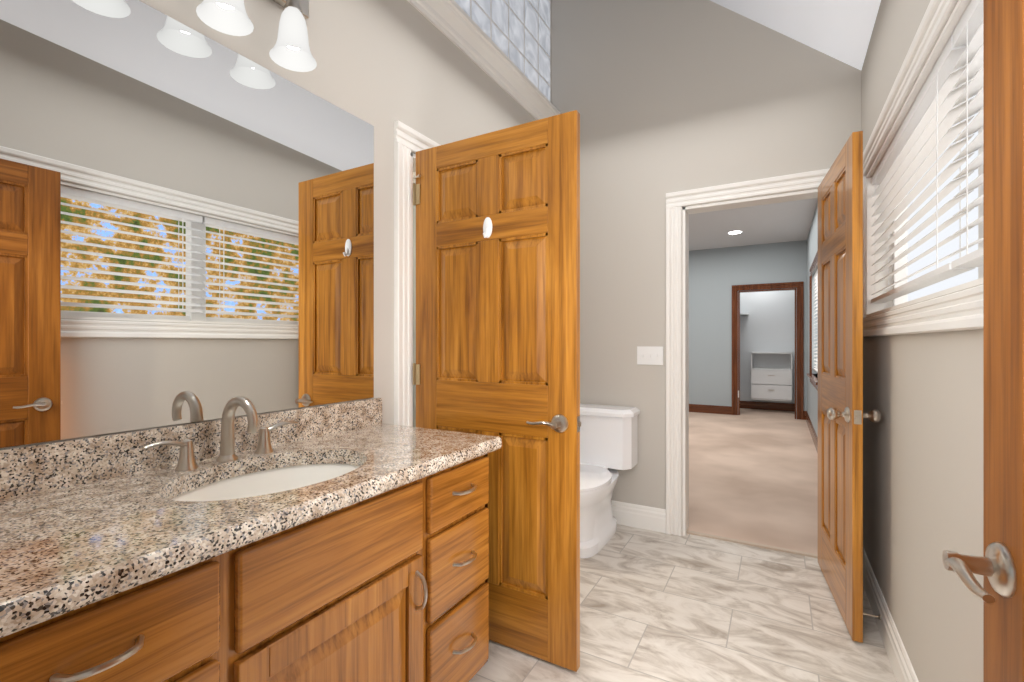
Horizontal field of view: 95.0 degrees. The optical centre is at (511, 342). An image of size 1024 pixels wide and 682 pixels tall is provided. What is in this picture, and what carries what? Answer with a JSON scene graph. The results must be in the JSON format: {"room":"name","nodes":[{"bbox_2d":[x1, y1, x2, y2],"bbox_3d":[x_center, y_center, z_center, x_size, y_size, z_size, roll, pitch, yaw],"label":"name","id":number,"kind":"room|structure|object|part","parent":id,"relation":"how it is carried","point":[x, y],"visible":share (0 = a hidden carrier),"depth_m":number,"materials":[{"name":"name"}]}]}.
{"room":"bathroom","nodes":[
{"label":"bathroom","id":0,"kind":"room"},
{"bbox_2d":[0,0,535,448],"bbox_3d":[-0.504,-1.033,2.109,0.120,4.466,3.210,0,0,30],"label":"wall","id":1,"kind":"structure","parent":0,"point":[382,66],"depth_m":1.95,"materials":[{"name":"grey paint"}]},
{"bbox_2d":[0,0,373,447],"bbox_3d":[-0.868,-0.326,1.336,0.005,1.089,1.261,0,0,30],"label":"vanity mirror","id":2,"kind":"object","parent":1,"relation":"attached to","point":[186,224],"visible":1,"depth_m":1.24,"materials":[{"name":"clear glass"}]},
{"bbox_2d":[196,0,253,35],"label":"sconce","id":3,"kind":"object","parent":1,"relation":"attached to","point":[230,17],"depth_m":1.31,"materials":[{"name":"white glass"}]},
{"bbox_2d":[269,0,316,71],"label":"sconce","id":4,"kind":"object","parent":1,"relation":"attached to","point":[290,50],"depth_m":1.44,"materials":[{"name":"white glass"}]},
{"bbox_2d":[413,110,579,671],"bbox_3d":[-0.095,0.173,1.893,0.766,2.030,0.045,0,0,30],"label":"door","id":5,"kind":"structure","parent":1,"relation":"in","point":[501,583],"depth_m":1.82,"materials":[{"name":"brown wood"}]},
{"bbox_3d":[-0.419,0.141,2.059,0.038,1.685,0.012,0,0,30],"label":"door hinges","id":6,"kind":"part","parent":5,"relation":"part of","materials":[{"name":"metal"}]},
{"bbox_2d":[483,217,491,237],"bbox_3d":[-0.104,-0.460,1.865,0.042,0.088,0.035,0,0,30],"label":"hook","id":7,"kind":"object","parent":5,"relation":"attached to","point":[487,228],"visible":0.98,"depth_m":1.87,"materials":[{"name":"white plastic"}]},
{"bbox_3d":[-0.087,0.173,1.895,0.526,2.030,0.035,0,0,30],"label":"door rails","id":8,"kind":"part","parent":5,"relation":"part of","materials":[{"name":"brown wood"}]},
{"bbox_3d":[-0.087,0.106,1.895,0.526,1.704,0.032,0,0,30],"label":"door panels","id":9,"kind":"part","parent":5,"relation":"part of","materials":[{"name":"brown wood"}]},
{"bbox_3d":[-0.087,0.173,1.895,0.756,2.030,0.035,0,0,30],"label":"door stiles","id":10,"kind":"part","parent":5,"relation":"part of","materials":[{"name":"brown wood"}]},
{"bbox_2d":[526,414,580,432],"bbox_3d":[0.169,0.295,1.750,0.185,0.067,0.159,0,0,30],"label":"door handle","id":11,"kind":"object","parent":5,"relation":"attached to","point":[558,423],"depth_m":1.71,"materials":[{"name":"silver metal"}]},
{"bbox_2d":[470,0,550,101],"bbox_3d":[-0.155,-2.140,2.690,0.082,1.000,1.605,0,0,30],"label":"mortar","id":12,"kind":"object","parent":1,"relation":"in","point":[494,23],"depth_m":3.02,"materials":[{"name":"white"}]},
{"bbox_2d":[454,0,549,100],"bbox_3d":[-0.157,-2.140,2.691,0.088,0.986,1.591,0,0,30],"label":"blocks","id":13,"kind":"object","parent":12,"relation":"in","point":[480,19],"visible":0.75,"depth_m":2.98},
{"bbox_2d":[413,205,415,426],"bbox_3d":[0.481,-0.250,3.398,3.280,2.900,0.004,0,0,30],"label":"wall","id":14,"kind":"structure","parent":0,"point":[414,308],"depth_m":4.16,"materials":[{"name":"white paint"}]},
{"bbox_2d":[469,524,896,681],"bbox_3d":[0.316,1.230,1.609,2.040,0.060,3.150,0,0,30],"label":"floor","id":15,"kind":"structure","parent":0,"point":[655,606],"depth_m":2.01,"materials":[{"name":"tile"}]},
{"bbox_2d":[0,396,501,681],"bbox_3d":[-0.600,0.672,1.208,0.600,1.055,1.306,0,0,30],"label":"bathroom vanity","id":16,"kind":"object","parent":15,"relation":"on","point":[343,542],"visible":1,"depth_m":1.02,"materials":[{"name":"brown wood"}]},
{"bbox_2d":[141,396,298,471],"bbox_3d":[-0.748,0.235,1.282,0.158,0.180,0.412,0,0,30],"label":"faucet","id":17,"kind":"object","parent":16,"relation":"on","point":[227,458],"depth_m":1.29,"materials":[{"name":"silver metal"}]},
{"bbox_3d":[-0.381,0.832,1.085,0.022,0.491,0.514,0,0,30],"label":"door","id":18,"kind":"part","parent":16,"relation":"part of","materials":[{"name":"brown wood"}]},
{"bbox_2d":[580,403,639,557],"bbox_3d":[0.435,0.807,2.850,0.500,0.785,0.730,0,0,30],"label":"toilet","id":19,"kind":"object","parent":15,"relation":"on","point":[608,440],"visible":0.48,"depth_m":2.91,"materials":[{"name":"white ceramic"}]},
{"bbox_3d":[0.384,0.793,2.761,0.376,0.042,0.525,0,0,30],"label":"seat","id":20,"kind":"part","parent":19,"relation":"part of","materials":[{"name":"white ceramic"}]},
{"bbox_3d":[0.560,0.600,3.071,0.500,0.370,0.222,0,0,30],"label":"tank","id":21,"kind":"part","parent":19,"relation":"part of","materials":[{"name":"white ceramic"}]},
{"bbox_2d":[551,0,860,508],"bbox_3d":[1.094,-1.033,2.978,1.800,4.466,0.120,0,0,30],"label":"wall","id":22,"kind":"structure","parent":0,"point":[662,97],"depth_m":3.02,"materials":[{"name":"grey paint"}]},
{"bbox_2d":[637,346,662,364],"bbox_3d":[0.886,0.081,3.018,0.165,0.118,0.016,0,0,30],"label":"switch plate","id":23,"kind":"object","parent":22,"relation":"attached to","point":[649,355],"visible":1,"depth_m":3.02,"materials":[{"name":"white plastic"}]},
{"bbox_2d":[818,131,862,642],"bbox_3d":[1.524,0.173,2.203,0.036,2.030,0.736,0,0,24],"label":"door","id":24,"kind":"structure","parent":22,"relation":"in","point":[836,369],"depth_m":2.03,"materials":[{"name":"brown wood"}]},
{"bbox_3d":[1.524,0.173,2.203,0.035,2.030,0.506,0,0,24],"label":"door rails","id":25,"kind":"part","parent":24,"relation":"part of","materials":[{"name":"brown wood"}]},
{"bbox_3d":[1.524,0.106,2.203,0.032,1.704,0.506,0,0,24],"label":"door panels","id":26,"kind":"part","parent":24,"relation":"part of","materials":[{"name":"brown wood"}]},
{"bbox_3d":[1.524,0.173,2.203,0.035,2.030,0.736,0,0,24],"label":"door stiles","id":27,"kind":"part","parent":24,"relation":"part of","materials":[{"name":"brown wood"}]},
{"bbox_2d":[827,407,880,424],"bbox_3d":[1.393,0.295,1.907,0.183,0.064,0.106,0,0,24],"label":"door knob","id":28,"kind":"object","parent":24,"relation":"attached to","point":[874,415],"depth_m":1.90,"materials":[{"name":"silver metal"}]},
{"bbox_2d":[689,240,806,418],"bbox_3d":[3.182,-0.250,8.152,3.280,2.900,0.120,0,0,30],"label":"wall","id":29,"kind":"structure","parent":0,"point":[715,274],"depth_m":7.89,"materials":[{"name":"grey paint"}]},
{"bbox_2d":[688,408,817,553],"bbox_3d":[2.249,1.226,6.388,3.400,0.068,7.070,0,0,30],"label":"floor","id":30,"kind":"structure","parent":0,"point":[753,475],"depth_m":4.13,"materials":[{"name":"beige carpet"}]},
{"bbox_2d":[689,198,817,250],"bbox_3d":[2.277,-1.660,6.407,3.430,0.120,7.010,0,0,30],"label":"ceiling","id":31,"kind":"structure","parent":0,"point":[789,221],"depth_m":6.39,"materials":[{"name":"white paint"}]},
{"bbox_2d":[740,290,794,403],"bbox_3d":[3.651,-0.250,8.978,3.280,2.900,0.120,0,0,30],"label":"wall","id":32,"kind":"structure","parent":0,"point":[767,324],"depth_m":8.41,"materials":[{"name":"white paint"}]},
{"bbox_2d":[740,313,792,401],"bbox_3d":[3.828,0.231,8.558,2.202,1.502,0.432,0,0,30],"label":"shelf unit","id":33,"kind":"object","parent":32,"relation":"attached to","point":[771,376],"visible":0.94,"depth_m":8.06,"materials":[{"name":"white wood"}]},
{"bbox_3d":[4.411,0.675,7.987,0.100,0.258,0.014,0,0,30],"label":"handle","id":34,"kind":"part","parent":33,"relation":"part of","materials":[{"name":"silver metal"}]},
{"bbox_2d":[710,0,880,69],"bbox_3d":[0.348,-2.316,1.625,2.080,2.037,3.210,0,0,30],"label":"ceiling","id":35,"kind":"structure","parent":0,"point":[840,30],"depth_m":2.41,"materials":[{"name":"paint"}]},
{"bbox_2d":[807,0,982,681],"bbox_3d":[2.910,-0.400,4.201,0.150,3.200,10.220,0,0,30],"label":"wall","id":36,"kind":"structure","parent":0,"point":[923,469],"depth_m":1.47,"materials":[{"name":"grey paint"}]},
{"bbox_2d":[394,0,982,681],"bbox_3d":[0.358,-0.220,1.705,2.022,2.840,3.118,0,0,30],"label":"trim","id":37,"kind":"structure","parent":36,"relation":"attached to","point":[466,34],"depth_m":2.29,"materials":[{"name":"white wood"}]},
{"bbox_3d":[-0.137,-1.573,2.562,0.070,0.135,1.820,0,0,30],"label":"trim ledge moulding","id":38,"kind":"part","parent":37,"relation":"part of","materials":[{"name":"white"}]},
{"bbox_3d":[0.626,1.127,3.166,0.802,0.145,0.016,0,0,30],"label":"baseboard","id":39,"kind":"part","parent":37,"relation":"part of","materials":[{"name":"white"}]},
{"bbox_3d":[1.384,0.129,2.731,0.946,2.143,0.024,0,0,30],"label":"trim casing","id":40,"kind":"part","parent":37,"relation":"part of","materials":[{"name":"white wood"}]},
{"bbox_3d":[1.189,-0.479,1.349,0.024,0.898,2.476,0,0,30],"label":"trim window casing","id":41,"kind":"part","parent":37,"relation":"part of","materials":[{"name":"white"}]},
{"bbox_3d":[1.243,-0.479,1.318,0.101,0.704,2.282,0,0,30],"label":"trim window sill","id":42,"kind":"part","parent":37,"relation":"part of","materials":[{"name":"white"}]},
{"bbox_2d":[689,251,817,453],"bbox_3d":[2.094,0.111,6.136,3.380,2.178,6.360,0,0,30],"label":"trim","id":43,"kind":"structure","parent":36,"relation":"attached to","point":[738,404],"depth_m":7.55,"materials":[{"name":"brown wood"}]},
{"bbox_3d":[3.235,1.127,4.942,0.016,0.145,5.410,0,0,30],"label":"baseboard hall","id":44,"kind":"part","parent":43,"relation":"part of","materials":[{"name":"brown wood"}]},
{"bbox_3d":[3.587,0.455,5.495,0.150,0.110,1.720,0,0,30],"label":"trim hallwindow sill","id":45,"kind":"part","parent":43,"relation":"part of","materials":[{"name":"brown wood"}]},
{"bbox_3d":[3.555,-0.289,5.513,0.024,1.378,1.696,0,0,30],"label":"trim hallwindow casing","id":46,"kind":"part","parent":43,"relation":"part of","materials":[{"name":"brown wood"}]},
{"bbox_2d":[813,269,817,372],"bbox_3d":[3.637,-0.240,5.467,0.136,1.286,1.506,0,0,30],"label":"window","id":47,"kind":"structure","parent":36,"relation":"in","point":[816,298],"depth_m":5.70,"materials":[{"name":"white plastic"}]},
{"bbox_2d":[871,0,982,305],"bbox_3d":[1.271,-0.479,1.302,0.136,0.708,2.286,0,0,30],"label":"window blinds","id":48,"kind":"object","parent":36,"relation":"in","point":[927,134],"depth_m":1.39,"materials":[{"name":"white plastic"}]},
{"bbox_2d":[942,0,1023,681],"bbox_3d":[0.504,0.173,0.312,0.159,2.030,0.805,0,0,28],"label":"door","id":49,"kind":"structure","parent":36,"relation":"in","point":[995,565],"depth_m":0.61,"materials":[{"name":"brown wood"}]},
{"bbox_3d":[0.502,0.173,0.308,0.035,2.030,0.796,0,0,28],"label":"door stiles","id":50,"kind":"part","parent":49,"relation":"part of","materials":[{"name":"brown wood"}]}
]}

